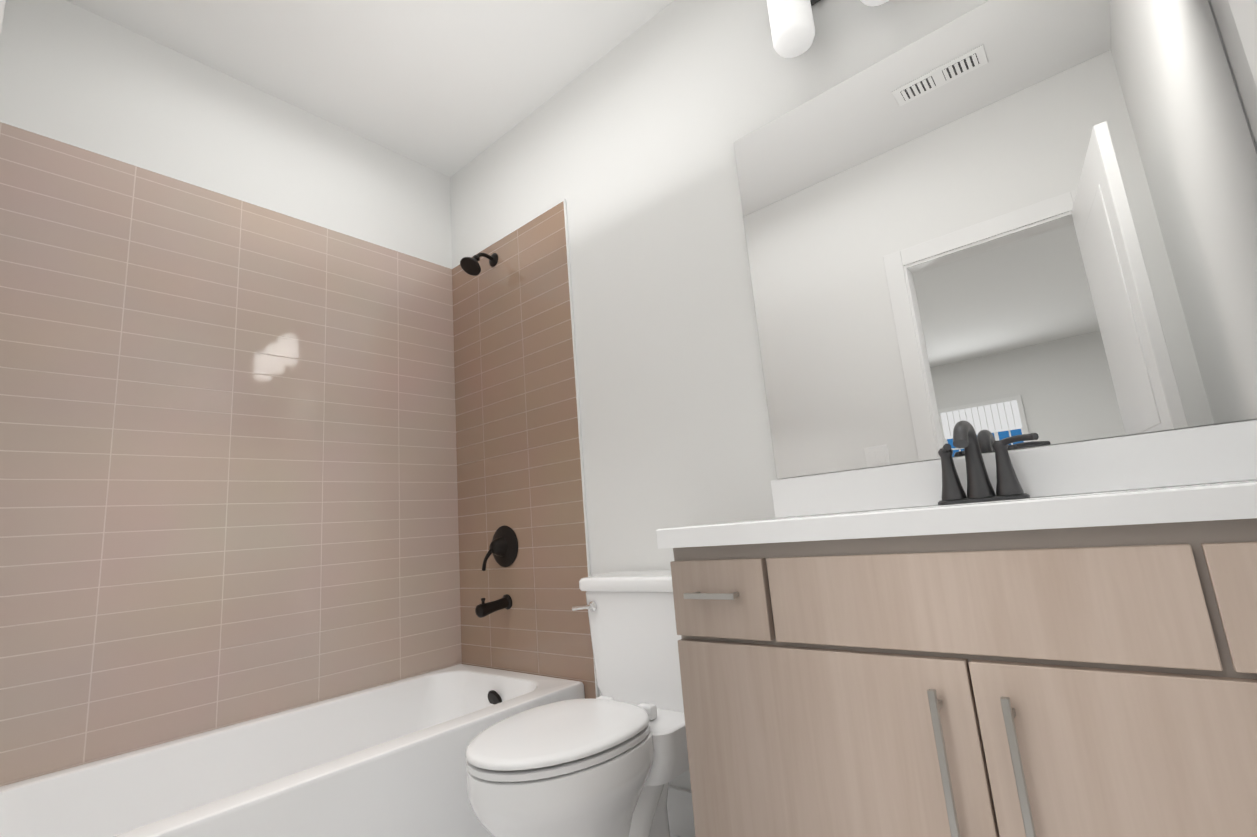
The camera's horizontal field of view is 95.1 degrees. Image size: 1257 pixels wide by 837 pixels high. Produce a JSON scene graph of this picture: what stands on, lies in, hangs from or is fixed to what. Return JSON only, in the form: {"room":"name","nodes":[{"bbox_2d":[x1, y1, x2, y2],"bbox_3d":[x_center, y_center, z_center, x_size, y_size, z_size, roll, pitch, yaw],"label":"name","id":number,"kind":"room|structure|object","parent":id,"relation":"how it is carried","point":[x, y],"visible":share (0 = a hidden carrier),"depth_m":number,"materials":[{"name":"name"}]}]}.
{"room":"bathroom","nodes":[
{"label":"bathroom","id":0,"kind":"room"},
{"bbox_2d":[0,0,5,39],"bbox_3d":[-1.204,-0.188,0.949,1.675,2.740,0.120,-14,-14,39],"label":"wall","id":1,"kind":"structure","parent":0,"point":[2,6],"depth_m":1.50,"materials":[{"name":"white paint"}]},
{"bbox_2d":[0,0,451,267],"bbox_3d":[-1.384,0.045,2.094,0.120,2.740,1.660,-14,-14,39],"label":"wall","id":2,"kind":"structure","parent":0,"point":[70,72],"depth_m":2.11,"materials":[{"name":"white paint"}]},
{"bbox_2d":[0,120,451,268],"bbox_3d":[-1.365,-0.806,2.260,0.011,0.006,1.539,-14,-14,39],"label":"trim","id":3,"kind":"structure","parent":2,"relation":"attached to","point":[206,188],"depth_m":2.05,"materials":[{"name":"white"}]},
{"bbox_2d":[0,122,461,786],"bbox_3d":[-1.275,0.289,2.051,0.010,2.230,1.539,-14,-14,39],"label":"wall tile","id":4,"kind":"structure","parent":2,"relation":"attached to","point":[228,474],"depth_m":1.91,"materials":[{"name":"beige tile"}]},
{"bbox_2d":[66,0,673,176],"bbox_3d":[-0.425,-1.589,1.546,2.855,0.100,1.780,-14,-14,39],"label":"ceiling","id":5,"kind":"structure","parent":0,"point":[449,88],"depth_m":2.17,"materials":[{"name":"white paint"}]},
{"bbox_2d":[450,0,1256,790],"bbox_3d":[0.228,-0.123,1.909,2.855,2.740,0.120,-14,-14,39],"label":"wall","id":6,"kind":"structure","parent":0,"point":[624,150],"depth_m":1.95,"materials":[{"name":"white paint"}]},
{"bbox_2d":[452,200,562,268],"bbox_3d":[-0.563,-0.810,2.583,0.801,0.006,0.011,-14,-14,39],"label":"trim","id":7,"kind":"structure","parent":6,"relation":"attached to","point":[513,230],"depth_m":2.52,"materials":[{"name":"white"}]},
{"bbox_2d":[452,202,595,698],"bbox_3d":[-0.473,0.284,2.375,0.801,2.230,0.010,-14,-14,39],"label":"wall tile","id":8,"kind":"structure","parent":6,"relation":"attached to","point":[518,456],"depth_m":2.36,"materials":[{"name":"beige tile"}]},
{"bbox_2d":[460,253,497,275],"bbox_3d":[-0.661,-0.692,2.535,0.094,0.131,0.168,-14,-14,39],"label":"shower head","id":9,"kind":"object","parent":8,"relation":"attached to","point":[469,265],"visible":1,"depth_m":2.51},
{"bbox_2d":[475,594,511,617],"bbox_3d":[-0.535,0.739,2.272,0.060,0.073,0.149,-14,-14,39],"label":"tub spout","id":10,"kind":"object","parent":8,"relation":"attached to","point":[483,609],"visible":1,"depth_m":2.25,"materials":[{"name":"black metal"}]},
{"bbox_2d":[482,526,517,570],"bbox_3d":[-0.530,0.526,2.339,0.168,0.175,0.074,-14,-14,39],"label":"shower valve","id":11,"kind":"object","parent":8,"relation":"attached to","point":[503,546],"visible":1,"depth_m":2.33,"materials":[{"name":"brown metal"}]},
{"bbox_2d":[563,199,598,697],"bbox_3d":[-0.168,0.208,2.122,0.006,2.236,0.011,-14,-14,39],"label":"trim","id":12,"kind":"structure","parent":6,"relation":"attached to","point":[578,404],"depth_m":2.17,"materials":[{"name":"white"}]},
{"bbox_2d":[667,785,694,836],"bbox_3d":[0.207,1.169,1.683,0.759,0.130,0.014,-14,-14,39],"label":"baseboard","id":13,"kind":"structure","parent":6,"relation":"attached to","point":[680,812],"depth_m":1.72,"materials":[{"name":"white wood"}]},
{"bbox_2d":[767,0,888,57],"bbox_3d":[0.645,-1.214,1.498,0.640,0.285,0.156,-14,-14,39],"label":"sconce","id":14,"kind":"object","parent":6,"relation":"attached to","point":[792,27],"visible":1,"depth_m":1.58,"materials":[{"name":"white glass"}]},
{"bbox_2d":[734,0,1256,478],"bbox_3d":[0.767,-0.445,1.397,1.031,1.067,0.006,-14,-14,39],"label":"mirror","id":15,"kind":"object","parent":6,"relation":"attached to","point":[994,220],"visible":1,"depth_m":1.31,"materials":[{"name":"clear glass"}]},
{"bbox_2d":[1210,0,1256,146],"bbox_3d":[0.686,-0.453,0.378,0.120,2.740,1.660,-14,-14,39],"label":"wall","id":16,"kind":"structure","parent":0,"point":[1236,54],"depth_m":1.06,"materials":[{"name":"white paint"}]},
{"bbox_2d":[1228,0,1256,86],"bbox_3d":[0.309,-0.127,0.198,0.163,2.080,0.688,-14,-14,39],"label":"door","id":17,"kind":"structure","parent":16,"relation":"in","point":[1244,12],"depth_m":0.45,"materials":[{"name":"white"}]},
{"bbox_3d":[-0.195,1.192,1.016,2.855,0.100,1.780,-14,-14,39],"label":"floor","id":18,"kind":"structure","parent":0,"visible":0},
{"bbox_2d":[0,664,584,836],"bbox_3d":[-0.916,1.115,1.637,0.748,0.400,1.525,-14,-14,39],"label":"bathtub","id":19,"kind":"object","parent":18,"relation":"on","point":[387,760],"visible":0.94,"depth_m":1.59,"materials":[{"name":"white ceramic"}]},
{"bbox_2d":[466,570,688,836],"bbox_3d":[-0.072,0.822,1.468,0.462,0.773,0.742,-14,-14,39],"label":"toilet","id":20,"kind":"object","parent":18,"relation":"on","point":[612,761],"visible":0.92,"depth_m":1.36,"materials":[{"name":"white ceramic"}]},
{"bbox_2d":[656,420,1256,836],"bbox_3d":[0.659,0.549,0.989,1.047,1.010,0.583,-14,-14,39],"label":"bathroom vanity","id":21,"kind":"object","parent":18,"relation":"on","point":[1062,662],"visible":1,"depth_m":0.84,"materials":[{"name":"beige"}]},
{"bbox_2d":[938,421,1038,504],"bbox_3d":[0.731,0.085,1.192,0.210,0.172,0.152,-14,-14,39],"label":"faucet","id":22,"kind":"object","parent":21,"relation":"on","point":[981,489],"visible":1,"depth_m":1.21,"materials":[{"name":"grey metal"}]}
]}

